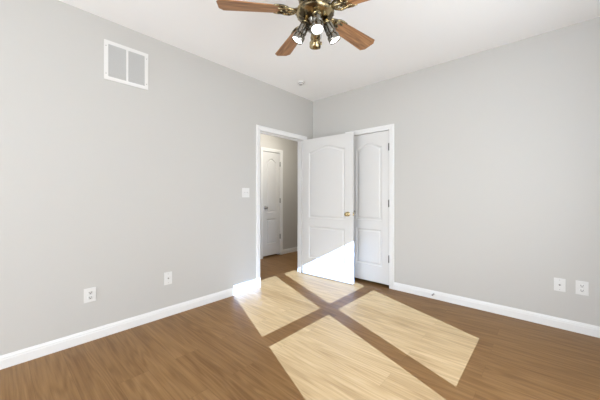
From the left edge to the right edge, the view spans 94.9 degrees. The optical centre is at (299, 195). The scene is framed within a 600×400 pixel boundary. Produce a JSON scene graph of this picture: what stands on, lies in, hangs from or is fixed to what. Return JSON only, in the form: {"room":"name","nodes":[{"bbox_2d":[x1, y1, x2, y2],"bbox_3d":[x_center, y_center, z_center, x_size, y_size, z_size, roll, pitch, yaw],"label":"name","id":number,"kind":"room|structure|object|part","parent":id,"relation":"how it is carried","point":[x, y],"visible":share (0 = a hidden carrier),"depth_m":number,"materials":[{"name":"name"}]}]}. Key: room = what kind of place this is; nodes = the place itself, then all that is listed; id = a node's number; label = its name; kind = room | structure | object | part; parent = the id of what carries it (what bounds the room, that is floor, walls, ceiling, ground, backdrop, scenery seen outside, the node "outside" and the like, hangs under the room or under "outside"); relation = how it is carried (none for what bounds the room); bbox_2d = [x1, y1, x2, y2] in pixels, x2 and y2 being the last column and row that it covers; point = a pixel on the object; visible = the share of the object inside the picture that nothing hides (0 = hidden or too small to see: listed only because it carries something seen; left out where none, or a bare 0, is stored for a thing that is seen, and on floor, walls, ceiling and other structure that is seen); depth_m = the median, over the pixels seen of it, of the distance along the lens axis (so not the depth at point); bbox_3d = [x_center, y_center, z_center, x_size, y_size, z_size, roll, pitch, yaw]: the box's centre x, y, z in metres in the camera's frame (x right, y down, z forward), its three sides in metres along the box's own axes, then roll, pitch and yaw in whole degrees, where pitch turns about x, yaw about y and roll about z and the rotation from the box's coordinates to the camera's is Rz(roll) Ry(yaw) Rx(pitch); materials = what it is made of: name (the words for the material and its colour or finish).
{"room":"empty bedroom","nodes":[
{"label":"empty bedroom","id":0,"kind":"room"},
{"bbox_2d":[0,0,312,355],"bbox_3d":[-1.256,-0.151,2.822,0.120,2.660,8.020,0,0,42],"label":"wall","id":1,"kind":"structure","parent":0,"point":[111,187],"depth_m":2.34,"materials":[{"name":"grey paint"}]},
{"bbox_2d":[84,287,95,302],"bbox_3d":[-1.702,0.807,2.233,0.009,0.114,0.080,0,0,42],"label":"power outlet","id":2,"kind":"object","parent":1,"relation":"attached to","point":[89,293],"visible":1,"depth_m":2.23,"materials":[{"name":"white plastic"}]},
{"bbox_2d":[104,39,147,89],"bbox_3d":[-1.524,-1.143,2.429,0.011,0.332,0.342,0,0,42],"label":"air vent","id":3,"kind":"object","parent":1,"relation":"in","point":[122,64],"visible":1,"depth_m":2.42,"materials":[{"name":"white metal"}]},
{"bbox_2d":[0,281,256,369],"bbox_3d":[-1.803,1.133,2.117,0.014,0.090,6.000,0,0,42],"label":"baseboard","id":4,"kind":"structure","parent":1,"relation":"attached to","point":[30,353],"depth_m":2.32,"materials":[{"name":"white paint"}]},
{"bbox_2d":[164,271,171,284],"bbox_3d":[-1.284,0.809,2.689,0.017,0.122,0.075,0,0,42],"label":"outlet","id":5,"kind":"object","parent":1,"relation":"attached to","point":[167,275],"visible":1,"depth_m":2.69,"materials":[{"name":"white plastic"}]},
{"bbox_2d":[242,188,248,196],"bbox_3d":[-0.662,-0.034,3.377,0.019,0.115,0.112,0,0,42],"label":"light switch","id":6,"kind":"object","parent":1,"relation":"attached to","point":[245,191],"visible":1,"depth_m":3.38,"materials":[{"name":"white plastic"}]},
{"bbox_2d":[256,125,306,287],"bbox_3d":[-0.275,0.140,3.910,0.156,2.077,0.984,0,0,42],"label":"trim","id":7,"kind":"structure","parent":1,"relation":"attached to","point":[259,129],"depth_m":3.86,"materials":[{"name":"white paint"}]},
{"bbox_2d":[303,132,353,283],"bbox_3d":[0.379,0.168,3.900,0.854,1.998,0.161,0,0,40],"label":"door","id":8,"kind":"structure","parent":1,"relation":"in","point":[328,161],"depth_m":3.85,"materials":[{"name":"white paint"}]},
{"bbox_2d":[260,134,297,248],"bbox_3d":[-1.169,-0.151,4.710,0.120,2.660,5.100,0,0,42],"label":"wall","id":9,"kind":"structure","parent":0,"point":[289,147],"depth_m":5.67,"materials":[{"name":"grey paint"}]},
{"bbox_2d":[260,147,282,258],"bbox_3d":[-0.583,0.140,5.345,0.138,2.077,0.571,0,0,42],"label":"trim","id":10,"kind":"structure","parent":9,"relation":"attached to","point":[262,149],"depth_m":5.23,"materials":[{"name":"white paint"}]},
{"bbox_2d":[263,151,280,255],"bbox_3d":[-0.563,0.158,5.323,0.161,1.974,0.456,0,0,42],"label":"door","id":11,"kind":"structure","parent":9,"relation":"in","point":[271,161],"depth_m":5.32,"materials":[{"name":"white paint"}]},
{"bbox_2d":[260,247,297,258],"bbox_3d":[-1.119,1.133,4.665,0.014,0.090,4.860,0,0,42],"label":"baseboard","id":12,"kind":"structure","parent":9,"relation":"attached to","point":[289,250],"depth_m":5.66,"materials":[{"name":"white paint"}]},
{"bbox_2d":[0,251,599,399],"bbox_3d":[-0.536,1.228,2.172,5.420,0.100,8.020,0,0,42],"label":"floor","id":13,"kind":"structure","parent":0,"point":[296,335],"depth_m":2.03,"materials":[{"name":"brown wood"}]},
{"bbox_2d":[59,0,599,100],"bbox_3d":[-0.536,-1.532,2.172,5.420,0.100,8.020,0,0,42],"label":"ceiling","id":14,"kind":"structure","parent":0,"point":[409,36],"depth_m":2.48,"materials":[{"name":"white paint"}]},
{"bbox_2d":[216,0,374,55],"bbox_3d":[0.129,-1.218,1.790,1.180,0.527,1.158,0,0,42],"label":"ceiling fan","id":15,"kind":"object","parent":14,"relation":"hanging from","point":[315,16],"visible":1,"depth_m":1.75,"materials":[{"name":"brown wood"}]},
{"bbox_3d":[-0.291,-1.184,1.733,0.444,0.006,0.138,0,11,-6],"label":"blade","id":16,"kind":"part","parent":15,"relation":"part of","materials":[{"name":"brown wood"}]},
{"bbox_3d":[-0.065,-1.184,2.131,0.138,0.006,0.444,-12,5,-24],"label":"blade","id":17,"kind":"part","parent":15,"relation":"part of","materials":[{"name":"brown wood"}]},
{"bbox_3d":[0.104,-1.000,1.655,0.067,0.010,0.067,0,-20,0],"label":"bulb","id":18,"kind":"part","parent":15,"relation":"part of","materials":[{"name":"white glass"}]},
{"bbox_3d":[0.384,-1.184,2.039,0.444,0.006,0.138,0,-11,-42],"label":"blade","id":19,"kind":"part","parent":15,"relation":"part of","materials":[{"name":"brown wood"}]},
{"bbox_3d":[0.435,-1.184,1.583,0.444,0.006,0.138,0,-11,30],"label":"blade","id":20,"kind":"part","parent":15,"relation":"part of","materials":[{"name":"brown wood"}]},
{"bbox_2d":[313,17,599,326],"bbox_3d":[1.586,-0.151,3.180,3.620,2.660,0.120,0,0,42],"label":"wall","id":21,"kind":"structure","parent":0,"point":[497,150],"depth_m":2.73,"materials":[{"name":"grey paint"}]},
{"bbox_2d":[345,124,393,288],"bbox_3d":[0.954,0.140,3.738,0.714,2.077,0.138,0,0,42],"label":"trim","id":22,"kind":"structure","parent":21,"relation":"attached to","point":[390,127],"depth_m":3.48,"materials":[{"name":"white paint"}]},
{"bbox_2d":[354,130,388,284],"bbox_3d":[0.932,0.158,3.718,0.599,1.974,0.161,0,0,42],"label":"door","id":23,"kind":"structure","parent":21,"relation":"in","point":[371,151],"depth_m":3.67,"materials":[{"name":"white paint"}]},
{"bbox_2d":[394,282,599,337],"bbox_3d":[1.496,1.133,3.170,3.500,0.090,0.014,0,0,42],"label":"baseboard","id":24,"kind":"structure","parent":21,"relation":"attached to","point":[578,327],"depth_m":2.69,"materials":[{"name":"white paint"}]},
{"bbox_2d":[554,277,565,291],"bbox_3d":[2.301,0.793,2.441,0.076,0.115,0.017,0,0,42],"label":"outlet","id":25,"kind":"object","parent":21,"relation":"attached to","point":[559,284],"visible":1,"depth_m":2.44,"materials":[{"name":"white plastic"}]},
{"bbox_2d":[576,280,588,295],"bbox_3d":[2.407,0.791,2.351,0.078,0.118,0.009,0,0,42],"label":"power outlet","id":26,"kind":"object","parent":21,"relation":"attached to","point":[582,288],"visible":1,"depth_m":2.35,"materials":[{"name":"white plastic"}]}
]}

